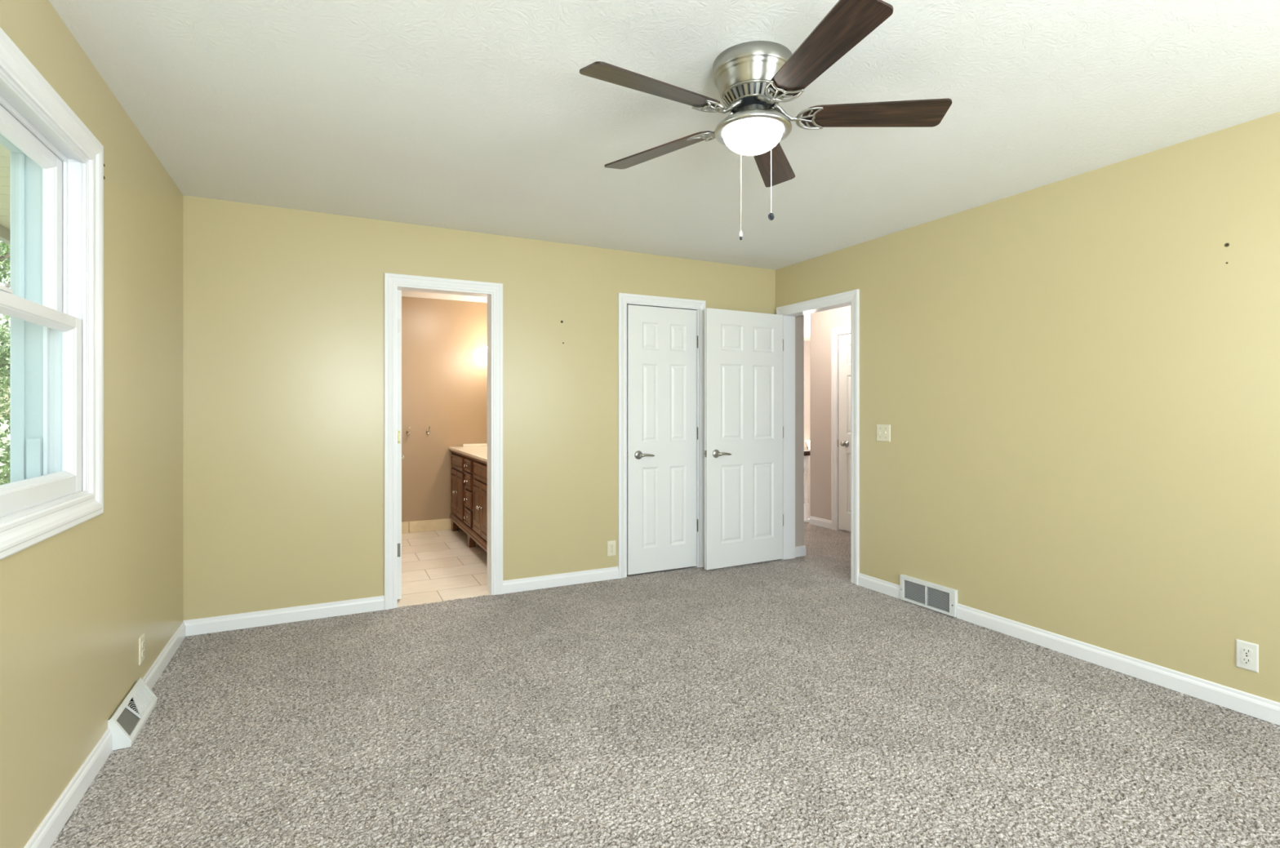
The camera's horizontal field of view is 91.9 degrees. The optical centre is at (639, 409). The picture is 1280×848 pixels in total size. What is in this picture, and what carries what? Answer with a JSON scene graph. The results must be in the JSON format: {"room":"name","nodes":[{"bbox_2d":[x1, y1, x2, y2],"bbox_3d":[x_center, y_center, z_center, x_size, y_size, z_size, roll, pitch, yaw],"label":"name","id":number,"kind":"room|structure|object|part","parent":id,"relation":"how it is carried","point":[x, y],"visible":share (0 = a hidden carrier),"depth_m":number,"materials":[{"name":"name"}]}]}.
{"room":"empty bedroom","nodes":[
{"label":"empty bedroom","id":0,"kind":"room"},
{"bbox_2d":[0,0,182,847],"bbox_3d":[-1.465,0.033,1.126,0.150,2.440,5.063,0,0,-27],"label":"wall","id":1,"kind":"structure","parent":0,"point":[77,603],"depth_m":2.27,"materials":[{"name":"beige paint"}]},
{"bbox_2d":[0,143,10,245],"bbox_3d":[-2.274,-1.125,1.641,0.836,0.285,8.968,0,0,-27],"label":"eave","id":2,"kind":"object","parent":1,"relation":"attached to","point":[5,154],"visible":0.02,"depth_m":3.03,"materials":[{"name":"white plastic"}]},
{"bbox_2d":[0,26,103,559],"bbox_3d":[-1.670,-0.281,1.522,0.208,1.289,1.341,0,0,-27],"label":"window","id":3,"kind":"structure","parent":1,"relation":"in","point":[54,305],"depth_m":2.00,"materials":[{"name":"white paint"}]},
{"bbox_3d":[-1.727,-0.281,1.494,0.079,1.243,1.275,0,0,-27],"label":"exterior trim","id":4,"kind":"part","parent":3,"relation":"part of","materials":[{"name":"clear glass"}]},
{"bbox_3d":[-1.665,-0.549,1.525,0.036,0.561,1.151,0,0,-27],"label":"sash","id":5,"kind":"part","parent":3,"relation":"part of","materials":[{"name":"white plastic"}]},
{"bbox_3d":[-1.622,-0.013,1.546,0.036,0.577,1.151,0,0,-27],"label":"sash","id":6,"kind":"part","parent":3,"relation":"part of","materials":[{"name":"white plastic"}]},
{"bbox_2d":[23,621,185,847],"bbox_3d":[-1.422,1.210,1.224,0.014,0.086,4.900,0,0,-27],"label":"baseboard","id":7,"kind":"structure","parent":1,"relation":"attached to","point":[48,830],"depth_m":2.02,"materials":[{"name":"white paint"}]},
{"bbox_2d":[138,632,144,665],"bbox_3d":[-2.145,1.031,2.668,0.009,0.115,0.070,0,0,-27],"label":"wall outlet","id":8,"kind":"object","parent":1,"relation":"attached to","point":[141,639],"visible":1,"depth_m":2.65,"materials":[{"name":"beige plastic"}]},
{"bbox_2d":[401,296,487,528],"bbox_3d":[-1.996,0.033,5.208,2.520,2.440,2.497,0,0,-27],"label":"wall","id":9,"kind":"structure","parent":0,"point":[444,342],"depth_m":6.42,"materials":[{"name":"beige paint"}]},
{"bbox_2d":[406,426,410,436],"bbox_3d":[-2.341,0.221,6.259,0.040,0.107,0.073,0,0,-27],"label":"robe hook","id":10,"kind":"object","parent":9,"relation":"attached to","point":[408,432],"visible":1,"depth_m":6.26,"materials":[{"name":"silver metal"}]},
{"bbox_2d":[401,518,451,533],"bbox_3d":[-2.746,1.196,6.092,1.726,0.115,0.010,0,0,-27],"label":"baseboard","id":11,"kind":"structure","parent":9,"relation":"attached to","point":[437,524],"depth_m":6.36,"materials":[{"name":"beige tile"}]},
{"bbox_2d":[426,426,430,436],"bbox_3d":[-2.169,0.221,6.345,0.040,0.107,0.073,0,0,-27],"label":"robe hook","id":12,"kind":"object","parent":9,"relation":"attached to","point":[428,432],"visible":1,"depth_m":6.37,"materials":[{"name":"silver metal"}]},
{"bbox_2d":[401,290,487,302],"bbox_3d":[-1.944,-1.267,5.240,2.400,0.240,2.487,0,0,-27],"label":"ceiling","id":13,"kind":"structure","parent":0,"point":[404,293],"depth_m":6.28,"materials":[{"name":"white paint"}]},
{"bbox_2d":[182,195,775,620],"bbox_3d":[-0.727,0.033,4.385,4.381,2.440,0.110,0,0,-27],"label":"wall","id":14,"kind":"structure","parent":0,"point":[283,308],"depth_m":3.77,"materials":[{"name":"beige paint"}]},
{"bbox_2d":[182,566,618,636],"bbox_3d":[-0.686,1.210,4.336,4.111,0.086,0.014,0,0,-27],"label":"baseboard","id":15,"kind":"structure","parent":14,"relation":"attached to","point":[295,614],"depth_m":3.74,"materials":[{"name":"white paint"}]},
{"bbox_2d":[397,289,404,599],"bbox_3d":[-1.683,0.229,4.328,0.100,2.020,0.613,0,0,-27],"label":"door","id":16,"kind":"structure","parent":14,"relation":"in","point":[400,456],"depth_m":4.04,"materials":[{"name":"white paint"}]},
{"bbox_2d":[384,272,502,609],"bbox_3d":[-1.295,0.199,4.098,0.746,2.109,0.144,0,0,-27],"label":"door frame","id":17,"kind":"structure","parent":14,"relation":"attached to","point":[393,282],"depth_m":4.11,"materials":[{"name":"white paint"}]},
{"bbox_2d":[607,540,616,556],"bbox_3d":[-0.208,1.027,4.577,0.070,0.115,0.009,0,0,-27],"label":"wall outlet","id":18,"kind":"object","parent":14,"relation":"attached to","point":[611,544],"visible":1,"depth_m":4.58,"materials":[{"name":"beige plastic"}]},
{"bbox_2d":[617,293,706,578],"bbox_3d":[0.153,0.193,4.819,0.761,2.120,0.140,0,0,-27],"label":"door frame","id":19,"kind":"structure","parent":14,"relation":"attached to","point":[624,299],"depth_m":4.65,"materials":[{"name":"white paint"}]},
{"bbox_2d":[626,304,697,574],"bbox_3d":[0.188,0.226,4.759,0.618,2.026,0.100,0,0,-27],"label":"door","id":20,"kind":"structure","parent":14,"relation":"in","point":[661,342],"depth_m":4.76,"materials":[{"name":"white paint"}]},
{"bbox_3d":[0.038,0.343,4.665,0.146,0.066,0.064,0,0,-27],"label":"lever handle","id":21,"kind":"part","parent":20,"relation":"part of","materials":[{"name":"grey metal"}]},
{"bbox_2d":[704,307,783,569],"bbox_3d":[0.843,0.226,4.970,0.784,2.022,0.164,0,0,-28],"label":"door","id":22,"kind":"structure","parent":14,"relation":"in","point":[744,428],"depth_m":4.94,"materials":[{"name":"white paint"}]},
{"bbox_3d":[0.641,0.343,4.804,0.146,0.066,0.064,0,0,-28],"label":"lever handle","id":23,"kind":"part","parent":22,"relation":"part of","materials":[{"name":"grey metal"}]},
{"bbox_2d":[48,0,1279,341],"bbox_3d":[1.817,-1.287,5.449,9.883,0.200,9.870,0,0,-27],"label":"ceiling","id":24,"kind":"structure","parent":0,"point":[477,116],"depth_m":2.40,"materials":[{"name":"white paint"}]},
{"bbox_2d":[579,0,951,239],"bbox_3d":[0.370,-0.901,2.096,1.228,0.571,1.250,0,0,-27],"label":"ceiling fan","id":25,"kind":"object","parent":24,"relation":"hanging from","point":[751,79],"visible":1,"depth_m":2.03,"materials":[{"name":"brown wood"}]},
{"bbox_3d":[0.049,-0.992,1.908,0.478,0.036,0.130,-2,1,-33],"label":"blade","id":26,"kind":"part","parent":25,"relation":"part of","materials":[{"name":"brown wood"}]},
{"bbox_3d":[0.074,-0.995,2.381,0.478,0.036,0.130,-1,-1,39],"label":"blade","id":27,"kind":"part","parent":25,"relation":"part of","materials":[{"name":"brown wood"}]},
{"bbox_3d":[0.366,-0.800,2.246,0.004,0.307,0.004,0,0,-27],"label":"pull chain","id":28,"kind":"part","parent":25,"relation":"part of","materials":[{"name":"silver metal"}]},
{"bbox_3d":[0.387,-0.918,2.126,0.202,0.066,0.202,0,0,-27],"label":"lamp shade","id":29,"kind":"part","parent":25,"relation":"part of","materials":[{"name":"white glass"}]},
{"bbox_3d":[0.469,-0.830,2.214,0.004,0.246,0.004,0,0,-27],"label":"pull chain","id":30,"kind":"part","parent":25,"relation":"part of","materials":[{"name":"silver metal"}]},
{"bbox_3d":[0.534,-1.002,2.505,0.130,0.036,0.478,0,0,21],"label":"blade","id":31,"kind":"part","parent":25,"relation":"part of","materials":[{"name":"brown wood"}]},
{"bbox_3d":[0.504,-1.002,1.736,0.130,0.036,0.478,0,0,-17],"label":"blade","id":32,"kind":"part","parent":25,"relation":"part of","materials":[{"name":"brown wood"}]},
{"bbox_3d":[0.794,-1.002,2.103,0.478,0.036,0.130,0,0,3],"label":"blade","id":33,"kind":"part","parent":25,"relation":"part of","materials":[{"name":"brown wood"}]},
{"bbox_2d":[49,522,1279,847],"bbox_3d":[0.473,1.313,3.550,5.783,0.120,7.670,0,0,-27],"label":"floor","id":34,"kind":"structure","parent":0,"point":[793,703],"depth_m":2.40,"materials":[{"name":"carpet"}]},
{"bbox_2d":[107,677,157,750],"bbox_3d":[-2.010,1.193,2.459,0.075,0.120,0.395,0,0,-27],"label":"floor vent","id":35,"kind":"object","parent":34,"relation":"in","point":[130,717],"visible":0.99,"depth_m":2.41,"materials":[{"name":"white metal"}]},
{"bbox_3d":[-1.963,1.189,2.367,0.042,0.069,0.160,0,0,-27],"label":"damper plate","id":36,"kind":"part","parent":35,"relation":"part of","materials":[{"name":"grey metal"}]},
{"bbox_2d":[125,697,138,717],"bbox_3d":[-2.017,1.196,2.450,0.053,0.087,0.373,0,0,-27],"label":"register","id":37,"kind":"object","parent":35,"relation":"attached to","point":[131,704],"depth_m":2.44,"materials":[{"name":"white metal"}]},
{"bbox_2d":[449,449,487,552],"bbox_3d":[-1.333,0.836,5.739,0.588,0.835,1.850,0,0,-27],"label":"vanity cabinet","id":38,"kind":"object","parent":34,"relation":"on","point":[468,513],"visible":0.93,"depth_m":5.58,"materials":[{"name":"brown wood"}]},
{"bbox_3d":[-1.881,0.831,6.273,0.020,0.445,0.305,0,0,-27],"label":"door","id":39,"kind":"part","parent":38,"relation":"part of","materials":[{"name":"brown wood"}]},
{"bbox_3d":[-1.740,0.831,5.992,0.020,0.445,0.307,0,0,-27],"label":"door","id":40,"kind":"part","parent":38,"relation":"part of","materials":[{"name":"brown wood"}]},
{"bbox_2d":[448,443,487,462],"bbox_3d":[-1.327,0.358,5.753,0.566,0.120,1.881,0,0,-27],"label":"countertop","id":41,"kind":"structure","parent":38,"relation":"on","point":[479,451],"depth_m":5.94,"materials":[{"name":"beige stone"}]},
{"bbox_3d":[-1.564,0.981,5.640,0.019,0.144,0.290,0,0,-27],"label":"drawer","id":42,"kind":"part","parent":38,"relation":"part of","materials":[{"name":"brown wood"}]},
{"bbox_3d":[-1.564,0.816,5.640,0.019,0.150,0.290,0,0,-27],"label":"drawer","id":43,"kind":"part","parent":38,"relation":"part of","materials":[{"name":"brown wood"}]},
{"bbox_3d":[-1.564,0.652,5.640,0.019,0.142,0.290,0,0,-27],"label":"drawer","id":44,"kind":"part","parent":38,"relation":"part of","materials":[{"name":"brown wood"}]},
{"bbox_3d":[-1.564,0.510,5.640,0.019,0.105,0.290,0,0,-27],"label":"drawer","id":45,"kind":"part","parent":38,"relation":"part of","materials":[{"name":"brown wood"}]},
{"bbox_3d":[-1.383,0.831,5.275,0.020,0.445,0.306,0,0,-27],"label":"door","id":46,"kind":"part","parent":38,"relation":"part of","materials":[{"name":"brown wood"}]},
{"bbox_3d":[-1.242,0.831,4.994,0.020,0.445,0.306,0,0,-27],"label":"door","id":47,"kind":"part","parent":38,"relation":"part of","materials":[{"name":"brown wood"}]},
{"bbox_2d":[804,450,809,523],"bbox_3d":[1.399,0.854,6.677,1.185,0.798,0.080,0,0,-27],"label":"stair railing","id":48,"kind":"object","parent":34,"relation":"on","point":[806,453],"visible":0.07,"depth_m":6.89,"materials":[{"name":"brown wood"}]},
{"bbox_3d":[1.394,0.483,6.675,1.175,0.056,0.068,0,0,-27],"label":"handrail","id":49,"kind":"part","parent":48,"relation":"part of","materials":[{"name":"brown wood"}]},
{"bbox_2d":[804,341,809,517],"bbox_3d":[2.842,0.833,8.303,5.700,4.040,4.520,0,0,-27],"label":"wall","id":50,"kind":"structure","parent":0,"point":[806,344],"depth_m":10.72,"materials":[{"name":"beige paint"}]},
{"bbox_2d":[795,545,806,557],"bbox_3d":[1.096,1.210,5.806,0.146,0.086,1.188,0,0,-27],"label":"baseboard","id":51,"kind":"structure","parent":50,"relation":"attached to","point":[800,551],"depth_m":5.28,"materials":[{"name":"white paint"}]},
{"bbox_2d":[805,440,809,449],"bbox_3d":[2.922,0.613,10.628,0.180,0.160,0.190,0,0,-27],"label":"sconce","id":52,"kind":"object","parent":50,"relation":"attached to","point":[806,442],"visible":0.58,"depth_m":10.60,"materials":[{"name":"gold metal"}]},
{"bbox_2d":[795,305,850,546],"bbox_3d":[1.565,0.033,6.257,1.412,2.440,8.200,0,0,-27],"label":"wall","id":53,"kind":"structure","parent":0,"point":[821,323],"depth_m":6.57,"materials":[{"name":"beige paint"}]},
{"bbox_2d":[808,515,831,528],"bbox_3d":[2.832,1.210,4.847,0.014,0.086,4.345,0,0,-27],"label":"baseboard","id":54,"kind":"structure","parent":53,"relation":"attached to","point":[815,521],"depth_m":6.63,"materials":[{"name":"white paint"}]},
{"bbox_2d":[831,325,850,530],"bbox_3d":[2.270,0.201,6.101,0.140,2.104,0.918,0,0,-27],"label":"door frame","id":55,"kind":"structure","parent":53,"relation":"attached to","point":[837,331],"depth_m":6.44,"materials":[{"name":"white paint"}]},
{"bbox_2d":[837,333,850,531],"bbox_3d":[2.207,0.233,6.069,0.104,2.000,0.766,0,0,-27],"label":"door","id":56,"kind":"structure","parent":53,"relation":"in","point":[844,340],"depth_m":6.33,"materials":[{"name":"white paint"}]},
{"bbox_3d":[2.075,0.348,6.293,0.069,0.066,0.066,0,0,-27],"label":"knob","id":57,"kind":"part","parent":56,"relation":"part of","materials":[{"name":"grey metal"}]},
{"bbox_2d":[775,111,1279,702],"bbox_3d":[2.330,0.033,3.019,0.110,2.440,5.063,0,0,-27],"label":"wall","id":58,"kind":"structure","parent":0,"point":[1073,380],"depth_m":3.07,"materials":[{"name":"beige paint"}]},
{"bbox_2d":[776,288,859,585],"bbox_3d":[1.413,0.196,4.851,0.144,2.114,0.904,0,0,-27],"label":"door frame","id":59,"kind":"structure","parent":58,"relation":"attached to","point":[851,298],"depth_m":5.10,"materials":[{"name":"white paint"}]},
{"bbox_2d":[876,424,890,441],"bbox_3d":[1.658,0.159,4.225,0.017,0.115,0.117,0,0,-27],"label":"light switch","id":60,"kind":"object","parent":58,"relation":"attached to","point":[883,431],"visible":1,"depth_m":4.22,"materials":[{"name":"beige plastic"}]},
{"bbox_2d":[899,574,957,617],"bbox_3d":[1.813,1.168,3.902,0.028,0.162,0.404,0,0,-27],"label":"air vent","id":61,"kind":"object","parent":58,"relation":"in","point":[937,597],"visible":1,"depth_m":3.89,"materials":[{"name":"white metal"}]},
{"bbox_2d":[857,573,1279,725],"bbox_3d":[2.450,1.210,2.641,0.014,0.086,3.978,0,0,-27],"label":"baseboard","id":62,"kind":"structure","parent":58,"relation":"attached to","point":[1263,708],"depth_m":2.95,"materials":[{"name":"white paint"}]},
{"bbox_2d":[1235,639,1258,673],"bbox_3d":[2.499,1.014,2.548,0.009,0.115,0.070,0,0,-27],"label":"wall outlet","id":63,"kind":"object","parent":58,"relation":"attached to","point":[1246,653],"visible":1,"depth_m":2.54,"materials":[{"name":"white plastic"}]},
{"bbox_2d":[1240,657,1252,664],"bbox_3d":[2.497,1.034,2.547,0.003,0.025,0.034,0,0,-27],"label":"receptacle","id":64,"kind":"object","parent":63,"relation":"attached to","point":[1244,660],"depth_m":2.55,"materials":[{"name":"white plastic"}]},
{"bbox_2d":[1240,647,1252,655],"bbox_3d":[2.497,0.995,2.547,0.003,0.025,0.034,0,0,-27],"label":"receptacle","id":65,"kind":"object","parent":63,"relation":"attached to","point":[1244,651],"depth_m":2.55,"materials":[{"name":"white plastic"}]},
{"label":"outside","id":66,"kind":"structure","parent":0,"visible":0},
{"bbox_2d":[0,417,10,480],"bbox_3d":[-156.945,2.903,-22.435,299.100,0.100,500.000,0,0,-27],"label":"lawn","id":67,"kind":"structure","parent":66,"point":[2,427],"depth_m":64.34,"materials":[{"name":"green plant"}]},
{"bbox_2d":[0,240,10,484],"bbox_3d":[-7.767,-0.277,6.761,5.180,6.271,4.917,0,0,34],"label":"tree","id":68,"kind":"object","parent":67,"relation":"on","point":[5,362],"visible":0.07,"depth_m":6.67,"materials":[{"name":"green plant"}]},
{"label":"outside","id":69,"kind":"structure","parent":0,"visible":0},
{"bbox_3d":[-36.401,2.843,3.070,57.600,0.020,4.000,0,0,-27],"label":"street","id":70,"kind":"object","parent":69,"visible":0},
{"bbox_2d":[0,244,10,441],"bbox_3d":[-14.735,-2.416,12.347,7.996,10.546,8.422,0,0,21],"label":"tree","id":71,"kind":"object","parent":70,"relation":"on","point":[2,268],"visible":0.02,"depth_m":13.37,"materials":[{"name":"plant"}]}
]}

